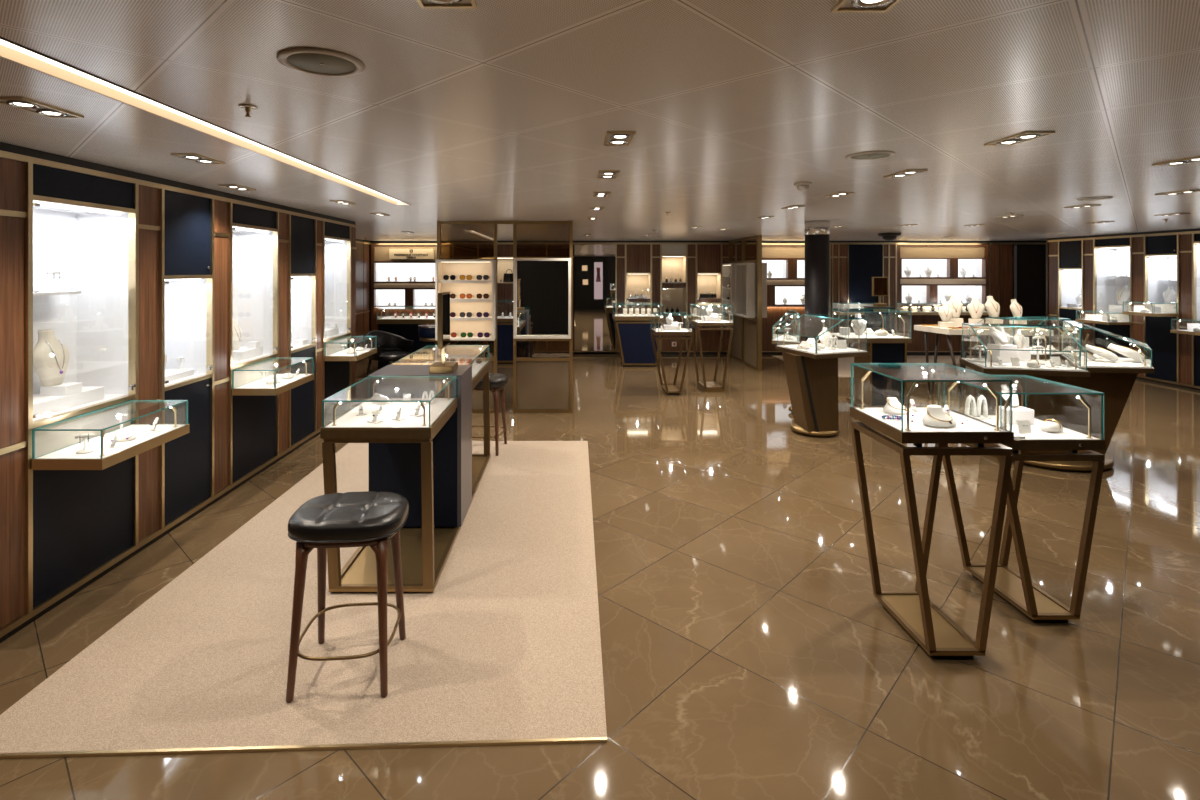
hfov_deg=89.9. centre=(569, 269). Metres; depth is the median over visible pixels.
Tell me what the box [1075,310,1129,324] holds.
case
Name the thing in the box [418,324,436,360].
round side table
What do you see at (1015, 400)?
bust
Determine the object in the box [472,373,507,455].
bar stool
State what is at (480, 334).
sunglasses
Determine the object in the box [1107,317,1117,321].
pillow
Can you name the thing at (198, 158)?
recessed light
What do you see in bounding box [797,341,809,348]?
stand
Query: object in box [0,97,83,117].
recessed light
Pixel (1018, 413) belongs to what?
block
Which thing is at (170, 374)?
block
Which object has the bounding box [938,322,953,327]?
block
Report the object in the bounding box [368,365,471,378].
countertop
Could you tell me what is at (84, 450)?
stand
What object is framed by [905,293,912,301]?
bust
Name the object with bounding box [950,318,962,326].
block
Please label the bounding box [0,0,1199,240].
ceiling
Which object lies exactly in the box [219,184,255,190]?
recessed light
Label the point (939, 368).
platform
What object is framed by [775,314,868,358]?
display case
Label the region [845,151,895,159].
ceiling speaker
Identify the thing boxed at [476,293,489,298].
sunglasses
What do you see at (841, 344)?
card
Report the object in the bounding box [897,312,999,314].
tray
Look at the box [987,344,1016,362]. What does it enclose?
block
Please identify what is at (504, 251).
wall showcase
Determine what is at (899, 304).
case
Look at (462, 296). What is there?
sunglasses
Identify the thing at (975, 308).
bust
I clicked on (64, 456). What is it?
tray
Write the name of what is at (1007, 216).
recessed light
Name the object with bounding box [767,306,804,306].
light
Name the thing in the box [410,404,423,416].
stand
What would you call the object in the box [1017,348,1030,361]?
block
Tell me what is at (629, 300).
wood shelf
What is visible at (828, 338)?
stand
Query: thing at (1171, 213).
recessed light
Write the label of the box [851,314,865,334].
bust
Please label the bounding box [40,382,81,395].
block
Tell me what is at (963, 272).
bust
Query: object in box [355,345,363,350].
pillow
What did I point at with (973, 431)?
tray
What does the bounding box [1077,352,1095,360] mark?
bust
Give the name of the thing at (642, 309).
display
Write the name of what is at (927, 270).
bust
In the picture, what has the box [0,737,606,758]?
strip
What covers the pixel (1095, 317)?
card
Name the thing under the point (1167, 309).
case
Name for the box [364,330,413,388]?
armchair
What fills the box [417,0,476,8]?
recessed light
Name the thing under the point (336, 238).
wall showcase
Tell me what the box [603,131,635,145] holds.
recessed light
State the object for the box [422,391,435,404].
stand
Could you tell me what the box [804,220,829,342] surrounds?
round column
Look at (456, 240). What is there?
glass screen
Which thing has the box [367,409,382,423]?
stand
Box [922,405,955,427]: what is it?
stand
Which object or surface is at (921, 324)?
tray
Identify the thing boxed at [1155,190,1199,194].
recessed light
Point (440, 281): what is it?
shelf
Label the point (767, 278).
light
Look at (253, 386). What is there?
tray
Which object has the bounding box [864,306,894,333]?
display case
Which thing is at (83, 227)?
wall showcase
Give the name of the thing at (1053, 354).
tray
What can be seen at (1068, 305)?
block
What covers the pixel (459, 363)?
sunglasses
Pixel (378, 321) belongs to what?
tray
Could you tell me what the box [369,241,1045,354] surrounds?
wall
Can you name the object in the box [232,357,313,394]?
case
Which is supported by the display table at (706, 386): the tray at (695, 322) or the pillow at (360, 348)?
the tray at (695, 322)
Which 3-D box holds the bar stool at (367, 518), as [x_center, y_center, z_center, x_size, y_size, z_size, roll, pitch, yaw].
[-0.905,1.305,2.475,0.450,0.670,0.386,0,0,-5]
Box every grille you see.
[287,53,355,73]
[851,153,889,158]
[1080,198,1104,199]
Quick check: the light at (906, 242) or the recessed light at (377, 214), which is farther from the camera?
the light at (906, 242)
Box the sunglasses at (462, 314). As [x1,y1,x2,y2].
[460,312,471,316]
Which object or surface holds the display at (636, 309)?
on the display counter at (633, 334)
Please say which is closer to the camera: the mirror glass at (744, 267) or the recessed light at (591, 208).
the recessed light at (591, 208)
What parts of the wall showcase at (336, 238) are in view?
panel, panel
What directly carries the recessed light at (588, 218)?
in the ceiling
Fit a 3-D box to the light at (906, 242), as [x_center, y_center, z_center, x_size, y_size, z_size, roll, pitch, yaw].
[7.270,-0.517,11.523,1.660,0.025,0.075,0,0,0]
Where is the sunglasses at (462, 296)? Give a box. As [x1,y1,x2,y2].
[460,293,471,298]
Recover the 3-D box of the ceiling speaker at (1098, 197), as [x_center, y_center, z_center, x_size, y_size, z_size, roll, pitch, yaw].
[4.148,-0.566,4.750,0.224,0.009,0.224,0,0,0]
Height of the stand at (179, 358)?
0.093 m
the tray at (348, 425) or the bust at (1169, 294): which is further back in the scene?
the bust at (1169, 294)
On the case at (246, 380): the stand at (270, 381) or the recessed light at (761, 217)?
the stand at (270, 381)
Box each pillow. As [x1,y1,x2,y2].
[281,371,293,378]
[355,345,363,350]
[875,328,888,335]
[1026,359,1040,367]
[1039,419,1062,432]
[1093,353,1103,358]
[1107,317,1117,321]
[1140,308,1149,311]
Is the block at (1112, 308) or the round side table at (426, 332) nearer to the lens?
the round side table at (426, 332)
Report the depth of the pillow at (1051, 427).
2.91 m
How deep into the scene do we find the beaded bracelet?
2.74 m
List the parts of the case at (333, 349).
panel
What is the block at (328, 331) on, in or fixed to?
in the wall showcase at (336, 238)
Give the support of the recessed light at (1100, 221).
in the ceiling
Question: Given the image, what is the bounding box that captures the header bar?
[497,221,512,223]
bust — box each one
[33,281,40,291]
[33,329,69,386]
[233,318,241,349]
[370,393,389,413]
[666,316,672,324]
[706,306,712,315]
[800,294,804,303]
[818,327,831,345]
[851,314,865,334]
[904,267,911,276]
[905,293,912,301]
[924,266,931,276]
[938,303,952,321]
[944,291,953,301]
[946,296,962,317]
[960,268,966,276]
[965,294,971,301]
[967,298,984,318]
[985,296,999,316]
[989,327,1007,344]
[993,327,1009,343]
[1000,384,1018,407]
[1010,299,1021,316]
[1013,330,1025,347]
[1075,294,1081,303]
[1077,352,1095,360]
[1086,344,1118,361]
[1107,344,1143,361]
[1116,285,1129,304]
[1163,287,1174,302]
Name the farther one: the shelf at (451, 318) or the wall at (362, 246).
the wall at (362, 246)
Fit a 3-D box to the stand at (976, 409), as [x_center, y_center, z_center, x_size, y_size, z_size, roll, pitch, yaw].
[2.160,0.726,3.190,0.125,0.124,0.050,0,0,0]
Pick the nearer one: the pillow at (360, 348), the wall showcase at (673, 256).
the pillow at (360, 348)
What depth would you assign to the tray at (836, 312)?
11.30 m
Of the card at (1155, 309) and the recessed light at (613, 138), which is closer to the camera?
the recessed light at (613, 138)
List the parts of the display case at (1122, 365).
lamp post, lamp post, lamp post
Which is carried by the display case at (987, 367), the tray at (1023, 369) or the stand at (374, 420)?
the tray at (1023, 369)
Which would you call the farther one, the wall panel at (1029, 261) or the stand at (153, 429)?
the wall panel at (1029, 261)
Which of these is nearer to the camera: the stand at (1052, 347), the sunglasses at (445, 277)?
the stand at (1052, 347)
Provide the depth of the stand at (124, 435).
3.09 m
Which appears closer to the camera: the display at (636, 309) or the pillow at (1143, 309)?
the pillow at (1143, 309)
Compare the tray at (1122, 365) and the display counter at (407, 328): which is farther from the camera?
the display counter at (407, 328)
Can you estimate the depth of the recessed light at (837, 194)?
4.47 m
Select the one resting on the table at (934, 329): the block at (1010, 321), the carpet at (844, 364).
the block at (1010, 321)
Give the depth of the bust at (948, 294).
11.85 m
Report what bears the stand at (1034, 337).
on the display case at (1053, 354)
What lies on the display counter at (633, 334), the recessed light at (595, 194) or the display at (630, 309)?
the display at (630, 309)
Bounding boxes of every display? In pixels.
[623,308,626,315]
[629,308,632,315]
[635,308,638,315]
[641,308,644,315]
[647,308,650,315]
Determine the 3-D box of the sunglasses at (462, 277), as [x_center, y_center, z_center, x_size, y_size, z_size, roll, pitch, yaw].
[-1.175,0.084,6.827,0.148,0.059,0.124,0,0,0]
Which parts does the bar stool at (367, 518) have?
leg, leg, seat, leg, leg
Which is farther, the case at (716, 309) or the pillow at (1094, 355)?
the case at (716, 309)
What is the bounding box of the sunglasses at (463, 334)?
[461,332,472,336]
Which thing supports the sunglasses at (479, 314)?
on the display shelf at (474, 324)
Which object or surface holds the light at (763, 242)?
attached to the display shelf at (785, 261)
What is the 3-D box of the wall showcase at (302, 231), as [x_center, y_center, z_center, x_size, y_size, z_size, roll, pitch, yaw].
[-2.686,0.547,5.655,0.368,2.095,0.574,0,0,0]
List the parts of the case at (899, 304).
panel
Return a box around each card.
[403,394,410,399]
[837,340,846,348]
[1010,357,1019,365]
[1016,420,1031,432]
[1050,357,1061,365]
[1085,314,1093,319]
[1093,315,1101,319]
[1102,315,1110,320]
[1134,305,1143,311]
[1150,307,1160,312]
[1187,323,1199,330]
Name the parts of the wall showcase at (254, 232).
panel, panel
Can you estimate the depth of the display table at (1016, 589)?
2.80 m
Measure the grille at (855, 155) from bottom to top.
0.004 m
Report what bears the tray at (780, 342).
on the display case at (796, 324)
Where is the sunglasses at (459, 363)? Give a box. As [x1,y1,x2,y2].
[458,362,471,364]
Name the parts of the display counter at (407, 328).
glass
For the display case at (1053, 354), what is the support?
on the pedestal at (1068, 410)
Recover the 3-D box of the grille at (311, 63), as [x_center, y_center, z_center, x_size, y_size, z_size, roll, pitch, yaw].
[-0.680,-0.567,1.644,0.178,0.004,0.178,0,0,0]
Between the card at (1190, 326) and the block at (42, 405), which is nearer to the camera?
the block at (42, 405)
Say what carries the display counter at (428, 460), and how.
on the carpet at (506, 643)
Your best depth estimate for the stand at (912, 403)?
2.90 m
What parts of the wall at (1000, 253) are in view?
wood panel, wood panel, wood panel, brass rail, wood panel, kick plate, wood panel, wood panel, wood panel, wood panel, wood panel, wood panel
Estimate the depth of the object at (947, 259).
11.70 m
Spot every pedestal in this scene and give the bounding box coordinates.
[782,351,839,437]
[974,358,1137,471]
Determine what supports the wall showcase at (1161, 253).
attached to the wall at (1185, 251)
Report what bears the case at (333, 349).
attached to the wall at (13, 618)
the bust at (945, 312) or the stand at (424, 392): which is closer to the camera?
the stand at (424, 392)
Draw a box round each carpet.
[0,441,606,752]
[773,356,986,376]
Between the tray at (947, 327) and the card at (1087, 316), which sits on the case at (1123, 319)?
the card at (1087, 316)
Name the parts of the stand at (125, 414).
stem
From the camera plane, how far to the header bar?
6.92 m
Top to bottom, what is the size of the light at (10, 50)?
0.049 m
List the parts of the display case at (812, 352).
lamp post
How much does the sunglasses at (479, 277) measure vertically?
0.059 m
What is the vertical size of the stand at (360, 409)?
0.050 m
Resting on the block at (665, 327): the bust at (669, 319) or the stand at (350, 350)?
the bust at (669, 319)
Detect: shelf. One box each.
[33,291,80,295]
[435,260,495,339]
[439,280,491,282]
[450,298,491,301]
[450,317,491,319]
[627,298,649,302]
[662,282,685,288]
[697,298,720,302]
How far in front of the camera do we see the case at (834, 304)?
11.63 m
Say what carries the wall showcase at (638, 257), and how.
on the wall at (1000, 253)
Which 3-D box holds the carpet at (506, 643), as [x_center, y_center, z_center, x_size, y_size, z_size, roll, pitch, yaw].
[-0.965,1.645,3.895,2.270,0.010,3.730,0,0,0]
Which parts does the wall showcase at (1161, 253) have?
panel, panel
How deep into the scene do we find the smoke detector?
3.90 m
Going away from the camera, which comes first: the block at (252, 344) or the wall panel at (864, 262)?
the block at (252, 344)
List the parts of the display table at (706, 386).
leg, leg, plate, frame, glass, leg, leg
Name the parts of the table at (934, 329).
leg, leg, leg, leg, leg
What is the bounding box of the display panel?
[574,245,615,350]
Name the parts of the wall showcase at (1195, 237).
panel, panel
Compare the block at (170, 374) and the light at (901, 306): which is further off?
the light at (901, 306)
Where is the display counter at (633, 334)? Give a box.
[612,303,663,366]
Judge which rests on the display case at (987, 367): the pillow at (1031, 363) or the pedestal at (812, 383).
the pillow at (1031, 363)
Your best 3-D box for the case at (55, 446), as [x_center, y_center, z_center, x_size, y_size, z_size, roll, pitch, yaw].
[-2.341,0.836,3.110,0.333,0.188,0.640,0,0,0]
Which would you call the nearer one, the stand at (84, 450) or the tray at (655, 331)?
the stand at (84, 450)
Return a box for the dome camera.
[878,233,900,240]
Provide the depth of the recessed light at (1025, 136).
2.56 m
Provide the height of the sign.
0.196 m
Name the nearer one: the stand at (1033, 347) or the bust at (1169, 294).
the stand at (1033, 347)
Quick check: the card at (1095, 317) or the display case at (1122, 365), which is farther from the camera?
the card at (1095, 317)
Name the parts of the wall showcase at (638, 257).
panel, panel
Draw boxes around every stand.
[45,270,62,291]
[75,433,94,453]
[104,434,122,447]
[114,413,128,433]
[116,429,135,441]
[144,417,162,433]
[175,357,185,370]
[260,371,267,381]
[266,376,279,384]
[347,348,355,353]
[355,405,365,415]
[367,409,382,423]
[391,407,405,420]
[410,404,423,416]
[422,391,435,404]
[785,335,792,339]
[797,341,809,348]
[806,338,814,346]
[827,336,837,347]
[827,337,835,349]
[864,328,874,334]
[884,397,906,414]
[909,399,921,411]
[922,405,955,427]
[944,405,954,417]
[965,395,990,418]
[974,345,986,362]
[993,356,1006,365]
[1031,346,1045,364]
[1032,336,1042,349]
[1046,345,1057,351]
[1046,359,1058,367]
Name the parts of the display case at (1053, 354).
lamp post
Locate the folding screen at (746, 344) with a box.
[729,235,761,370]
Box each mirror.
[429,292,457,372]
[513,258,570,338]
[736,263,754,317]
[755,263,766,317]
[872,277,887,306]
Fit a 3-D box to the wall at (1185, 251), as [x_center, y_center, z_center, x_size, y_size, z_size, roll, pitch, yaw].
[8.824,0.540,4.410,0.472,2.220,12.820,0,0,0]
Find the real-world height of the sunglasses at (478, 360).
0.052 m
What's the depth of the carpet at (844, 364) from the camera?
10.30 m
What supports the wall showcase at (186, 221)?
attached to the wall at (13, 618)
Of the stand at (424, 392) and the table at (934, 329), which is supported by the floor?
the table at (934, 329)
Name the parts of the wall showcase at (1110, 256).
panel, panel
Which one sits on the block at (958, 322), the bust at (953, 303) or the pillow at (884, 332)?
the bust at (953, 303)
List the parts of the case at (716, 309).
panel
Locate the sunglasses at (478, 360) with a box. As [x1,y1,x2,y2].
[467,358,482,363]
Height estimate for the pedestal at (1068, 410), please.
0.800 m
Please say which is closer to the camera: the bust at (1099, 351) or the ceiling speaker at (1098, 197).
the ceiling speaker at (1098, 197)
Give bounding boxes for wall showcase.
[25,162,138,613]
[159,189,213,528]
[229,202,278,484]
[288,214,316,447]
[322,221,350,424]
[497,244,512,315]
[625,244,651,313]
[661,244,686,350]
[696,244,721,351]
[1058,240,1083,354]
[1093,237,1131,357]
[1144,235,1179,382]
[1192,233,1199,385]
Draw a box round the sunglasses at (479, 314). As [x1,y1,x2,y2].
[476,312,488,316]
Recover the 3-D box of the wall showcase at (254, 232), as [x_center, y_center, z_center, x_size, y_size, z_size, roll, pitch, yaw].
[-2.686,0.547,4.803,0.368,2.095,0.737,0,0,0]
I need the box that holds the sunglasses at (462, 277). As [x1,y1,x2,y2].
[460,275,471,279]
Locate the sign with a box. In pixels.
[389,249,433,258]
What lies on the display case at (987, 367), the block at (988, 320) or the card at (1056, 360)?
the card at (1056, 360)
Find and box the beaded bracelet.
[881,415,900,419]
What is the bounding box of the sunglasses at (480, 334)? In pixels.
[477,332,490,336]
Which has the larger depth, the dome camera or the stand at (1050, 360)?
the dome camera
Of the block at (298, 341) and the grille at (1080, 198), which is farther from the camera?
the block at (298, 341)
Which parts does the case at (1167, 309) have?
panel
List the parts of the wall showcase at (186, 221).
panel, panel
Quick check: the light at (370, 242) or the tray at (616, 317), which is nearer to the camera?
the tray at (616, 317)
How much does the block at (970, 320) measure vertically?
0.110 m
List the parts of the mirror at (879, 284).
frame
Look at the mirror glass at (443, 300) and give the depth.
3.80 m
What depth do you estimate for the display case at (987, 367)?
4.93 m
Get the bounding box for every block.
[33,386,103,415]
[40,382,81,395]
[165,369,193,381]
[233,347,262,360]
[247,341,259,347]
[294,339,307,344]
[325,328,338,336]
[329,323,336,327]
[663,325,675,329]
[703,316,715,321]
[839,327,849,334]
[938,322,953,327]
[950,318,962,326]
[968,318,983,327]
[986,318,1002,326]
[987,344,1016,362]
[999,406,1033,424]
[1009,320,1026,327]
[1009,336,1028,348]
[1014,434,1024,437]
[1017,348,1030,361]
[1067,304,1081,307]
[1109,305,1129,311]
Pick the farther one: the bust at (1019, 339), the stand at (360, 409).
the bust at (1019, 339)
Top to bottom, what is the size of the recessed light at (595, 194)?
0.010 m
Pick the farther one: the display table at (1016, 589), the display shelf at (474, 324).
the display shelf at (474, 324)
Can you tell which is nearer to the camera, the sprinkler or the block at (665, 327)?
the sprinkler
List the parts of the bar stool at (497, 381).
seat, leg, leg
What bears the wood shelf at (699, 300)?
attached to the wall showcase at (708, 256)
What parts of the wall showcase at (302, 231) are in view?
panel, panel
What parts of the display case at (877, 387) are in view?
glass, plate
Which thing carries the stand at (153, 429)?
on the case at (55, 446)
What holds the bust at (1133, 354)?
on the display case at (1122, 365)
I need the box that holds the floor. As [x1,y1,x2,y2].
[0,352,1199,799]
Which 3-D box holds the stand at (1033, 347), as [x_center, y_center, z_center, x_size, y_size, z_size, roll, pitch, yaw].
[3.985,0.723,5.110,0.101,0.155,0.101,0,0,-43]
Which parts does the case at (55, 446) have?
panel, lamp post, lamp post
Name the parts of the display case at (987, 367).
lamp post, lamp post, lamp post, lamp post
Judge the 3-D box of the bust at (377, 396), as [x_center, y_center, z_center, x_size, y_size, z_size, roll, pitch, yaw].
[-1.060,0.734,3.349,0.102,0.121,0.132,0,0,0]
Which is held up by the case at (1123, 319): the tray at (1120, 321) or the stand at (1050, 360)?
the tray at (1120, 321)
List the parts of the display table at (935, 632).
lamp post, leg, lamp post, leg, plate, leg, glass, frame, lamp post, lamp post, leg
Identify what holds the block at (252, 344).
on the block at (244, 353)
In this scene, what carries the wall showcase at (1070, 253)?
attached to the wall at (1185, 251)
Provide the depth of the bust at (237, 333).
4.85 m
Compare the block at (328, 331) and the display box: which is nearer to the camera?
the block at (328, 331)
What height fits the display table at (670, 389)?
1.057 m
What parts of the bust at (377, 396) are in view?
stem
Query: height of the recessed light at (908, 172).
0.010 m
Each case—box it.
[32,400,189,469]
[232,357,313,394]
[325,336,376,360]
[691,304,725,318]
[772,310,799,344]
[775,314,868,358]
[830,308,911,406]
[832,302,886,314]
[897,302,999,314]
[959,323,1090,376]
[967,316,1072,358]
[1061,321,1153,372]
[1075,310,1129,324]
[1122,301,1176,316]
[1170,319,1199,335]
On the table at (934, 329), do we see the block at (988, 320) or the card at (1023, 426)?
the block at (988, 320)
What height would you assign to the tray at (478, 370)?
0.055 m
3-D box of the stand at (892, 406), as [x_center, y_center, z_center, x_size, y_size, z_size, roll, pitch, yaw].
[1.560,0.649,2.871,0.125,0.066,0.097,0,0,-29]
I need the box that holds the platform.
[914,363,974,372]
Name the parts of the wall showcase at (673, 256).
panel, panel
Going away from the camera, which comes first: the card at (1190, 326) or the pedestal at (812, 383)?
the pedestal at (812, 383)
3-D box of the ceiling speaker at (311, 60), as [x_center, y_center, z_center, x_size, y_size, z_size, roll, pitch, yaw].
[-0.680,-0.566,1.644,0.224,0.009,0.224,0,0,0]
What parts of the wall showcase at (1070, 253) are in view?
panel, panel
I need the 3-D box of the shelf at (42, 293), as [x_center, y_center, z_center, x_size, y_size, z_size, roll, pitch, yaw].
[-2.764,0.122,3.053,0.169,0.014,0.475,0,0,0]
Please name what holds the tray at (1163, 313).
on the case at (1167, 309)
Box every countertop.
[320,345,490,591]
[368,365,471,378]
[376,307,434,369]
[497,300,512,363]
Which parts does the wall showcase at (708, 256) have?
panel, panel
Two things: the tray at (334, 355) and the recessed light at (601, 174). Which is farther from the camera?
the tray at (334, 355)
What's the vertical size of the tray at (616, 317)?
0.070 m
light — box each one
[0,36,409,204]
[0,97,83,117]
[171,153,224,163]
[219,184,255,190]
[330,200,354,204]
[370,213,389,215]
[370,242,436,243]
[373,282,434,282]
[373,306,434,306]
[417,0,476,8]
[587,217,598,219]
[590,207,603,209]
[592,192,609,196]
[597,171,619,178]
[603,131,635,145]
[756,216,774,218]
[763,242,830,243]
[767,278,804,279]
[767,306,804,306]
[781,206,804,208]
[824,192,854,196]
[831,0,900,12]
[884,169,927,177]
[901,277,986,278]
[901,306,965,306]
[906,242,992,243]
[984,131,1054,145]
[995,215,1023,217]
[1064,204,1100,207]
[1089,221,1114,222]
[1152,156,1199,165]
[1154,213,1190,215]
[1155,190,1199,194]
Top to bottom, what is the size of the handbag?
0.256 m
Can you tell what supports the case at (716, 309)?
attached to the wall showcase at (708, 256)
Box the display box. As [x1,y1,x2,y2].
[722,263,735,313]
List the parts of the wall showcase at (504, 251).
panel, panel, brass frame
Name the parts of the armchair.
leg, backrest, seat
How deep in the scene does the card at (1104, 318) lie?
9.41 m
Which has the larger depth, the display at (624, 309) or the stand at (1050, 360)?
the display at (624, 309)
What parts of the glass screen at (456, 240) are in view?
glass, glass, glass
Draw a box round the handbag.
[503,269,512,281]
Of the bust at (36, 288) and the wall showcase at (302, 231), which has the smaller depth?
the bust at (36, 288)
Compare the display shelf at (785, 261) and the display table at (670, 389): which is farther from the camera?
the display shelf at (785, 261)
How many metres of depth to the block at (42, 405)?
3.10 m
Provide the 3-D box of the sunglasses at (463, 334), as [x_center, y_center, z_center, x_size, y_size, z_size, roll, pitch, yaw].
[-1.165,0.732,6.827,0.148,0.059,0.124,0,0,0]
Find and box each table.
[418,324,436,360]
[650,312,692,394]
[690,304,733,391]
[850,363,1013,657]
[914,325,1052,399]
[939,375,1105,621]
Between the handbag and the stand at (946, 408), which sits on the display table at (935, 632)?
the stand at (946, 408)
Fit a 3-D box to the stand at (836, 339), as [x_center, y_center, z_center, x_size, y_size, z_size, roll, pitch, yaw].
[2.711,0.740,6.180,0.120,0.119,0.048,0,0,-11]
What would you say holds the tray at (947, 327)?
on the table at (934, 329)
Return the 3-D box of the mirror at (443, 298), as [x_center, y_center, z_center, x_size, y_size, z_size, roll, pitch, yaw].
[-0.820,0.401,3.900,0.150,0.510,0.240,0,0,0]
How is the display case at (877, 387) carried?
on the floor
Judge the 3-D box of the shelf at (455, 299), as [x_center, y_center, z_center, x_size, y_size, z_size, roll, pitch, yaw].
[-1.175,0.340,6.808,0.598,0.030,0.164,0,0,0]
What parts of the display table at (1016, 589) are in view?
lamp post, leg, lamp post, leg, leg, lamp post, glass, plate, frame, lamp post, leg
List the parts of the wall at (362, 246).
wood panel, brass rail, wood panel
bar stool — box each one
[286,491,407,702]
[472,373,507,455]
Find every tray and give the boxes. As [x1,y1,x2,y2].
[32,424,189,469]
[232,374,313,394]
[320,398,457,438]
[325,348,376,360]
[376,319,434,323]
[422,361,489,387]
[497,319,512,321]
[612,314,663,320]
[650,328,692,335]
[690,320,733,325]
[772,340,799,344]
[775,346,868,358]
[832,311,863,314]
[832,335,911,342]
[850,407,1013,443]
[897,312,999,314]
[921,324,937,325]
[947,327,967,328]
[959,358,1090,376]
[967,348,1072,358]
[1002,417,1105,449]
[1061,355,1153,372]
[1075,319,1129,324]
[1122,311,1176,316]
[1170,330,1199,335]
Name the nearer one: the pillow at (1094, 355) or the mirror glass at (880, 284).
the pillow at (1094, 355)
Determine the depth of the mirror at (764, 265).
9.93 m
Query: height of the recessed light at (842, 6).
0.010 m
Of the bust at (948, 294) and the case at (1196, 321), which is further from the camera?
the bust at (948, 294)
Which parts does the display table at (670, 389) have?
leg, leg, frame, glass, plate, leg, leg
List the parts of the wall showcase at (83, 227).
panel, panel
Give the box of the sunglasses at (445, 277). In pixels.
[443,275,455,279]
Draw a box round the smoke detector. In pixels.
[794,182,811,190]
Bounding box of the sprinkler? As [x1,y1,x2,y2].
[238,104,257,117]
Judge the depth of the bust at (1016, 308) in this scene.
7.81 m
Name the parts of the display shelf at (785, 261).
header panel, rail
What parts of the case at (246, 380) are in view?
panel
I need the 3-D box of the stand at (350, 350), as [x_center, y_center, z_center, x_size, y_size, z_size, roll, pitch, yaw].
[-2.300,0.852,6.321,0.106,0.056,0.082,0,0,-40]
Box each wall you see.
[0,142,356,642]
[356,239,369,347]
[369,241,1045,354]
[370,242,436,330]
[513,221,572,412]
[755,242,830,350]
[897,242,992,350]
[1046,228,1199,390]
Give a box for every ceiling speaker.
[277,47,364,76]
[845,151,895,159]
[1076,196,1112,200]
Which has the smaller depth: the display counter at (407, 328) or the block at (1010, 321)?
the block at (1010, 321)
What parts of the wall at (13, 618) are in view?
wood panel, wood panel, wood panel, wood panel, wood panel, wood panel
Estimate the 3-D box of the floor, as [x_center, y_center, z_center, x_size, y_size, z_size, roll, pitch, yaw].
[2.700,1.700,5.000,14.600,0.100,14.600,0,0,0]
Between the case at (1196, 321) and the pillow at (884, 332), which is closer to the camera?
the pillow at (884, 332)
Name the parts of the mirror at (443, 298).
post, frame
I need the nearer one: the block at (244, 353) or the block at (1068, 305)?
the block at (244, 353)
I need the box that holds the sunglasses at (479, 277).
[476,275,489,279]
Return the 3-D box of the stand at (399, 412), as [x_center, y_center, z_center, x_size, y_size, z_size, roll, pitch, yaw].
[-0.915,0.764,3.200,0.066,0.060,0.048,0,0,29]
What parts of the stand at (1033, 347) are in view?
stem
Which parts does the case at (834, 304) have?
panel, glass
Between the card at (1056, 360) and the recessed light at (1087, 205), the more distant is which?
the recessed light at (1087, 205)
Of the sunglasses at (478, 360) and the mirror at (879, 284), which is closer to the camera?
the sunglasses at (478, 360)
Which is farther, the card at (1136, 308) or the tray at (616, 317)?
the tray at (616, 317)
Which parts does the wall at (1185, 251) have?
wood panel, wood panel, wood panel, wood panel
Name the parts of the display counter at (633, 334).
leg, leg, frame, glass, plate, leg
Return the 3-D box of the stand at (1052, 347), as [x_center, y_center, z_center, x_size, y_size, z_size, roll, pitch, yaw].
[4.718,0.770,5.878,0.112,0.060,0.087,0,0,0]
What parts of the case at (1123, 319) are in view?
panel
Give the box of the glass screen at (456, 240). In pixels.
[437,221,496,412]
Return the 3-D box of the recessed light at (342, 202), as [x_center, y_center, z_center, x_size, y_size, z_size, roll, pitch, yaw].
[-1.903,-0.565,5.029,0.120,0.010,0.250,0,0,0]
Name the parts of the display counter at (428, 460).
leg, lamp post, frame, glass, plate, lamp post, leg, glass, frame, lamp post, panel, leg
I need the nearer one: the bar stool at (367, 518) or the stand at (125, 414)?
the bar stool at (367, 518)
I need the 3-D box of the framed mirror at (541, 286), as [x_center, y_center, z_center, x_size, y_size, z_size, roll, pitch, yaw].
[-0.313,0.320,6.840,0.650,0.910,0.140,0,0,0]
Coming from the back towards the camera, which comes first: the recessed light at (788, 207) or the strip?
the recessed light at (788, 207)
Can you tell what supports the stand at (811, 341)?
on the display case at (812, 352)
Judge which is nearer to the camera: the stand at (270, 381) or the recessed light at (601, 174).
the recessed light at (601, 174)
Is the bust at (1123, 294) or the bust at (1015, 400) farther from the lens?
the bust at (1123, 294)
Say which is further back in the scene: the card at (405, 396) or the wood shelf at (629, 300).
the wood shelf at (629, 300)
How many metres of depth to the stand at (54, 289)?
3.20 m
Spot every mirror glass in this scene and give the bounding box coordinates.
[437,294,449,346]
[742,265,746,313]
[874,278,886,294]

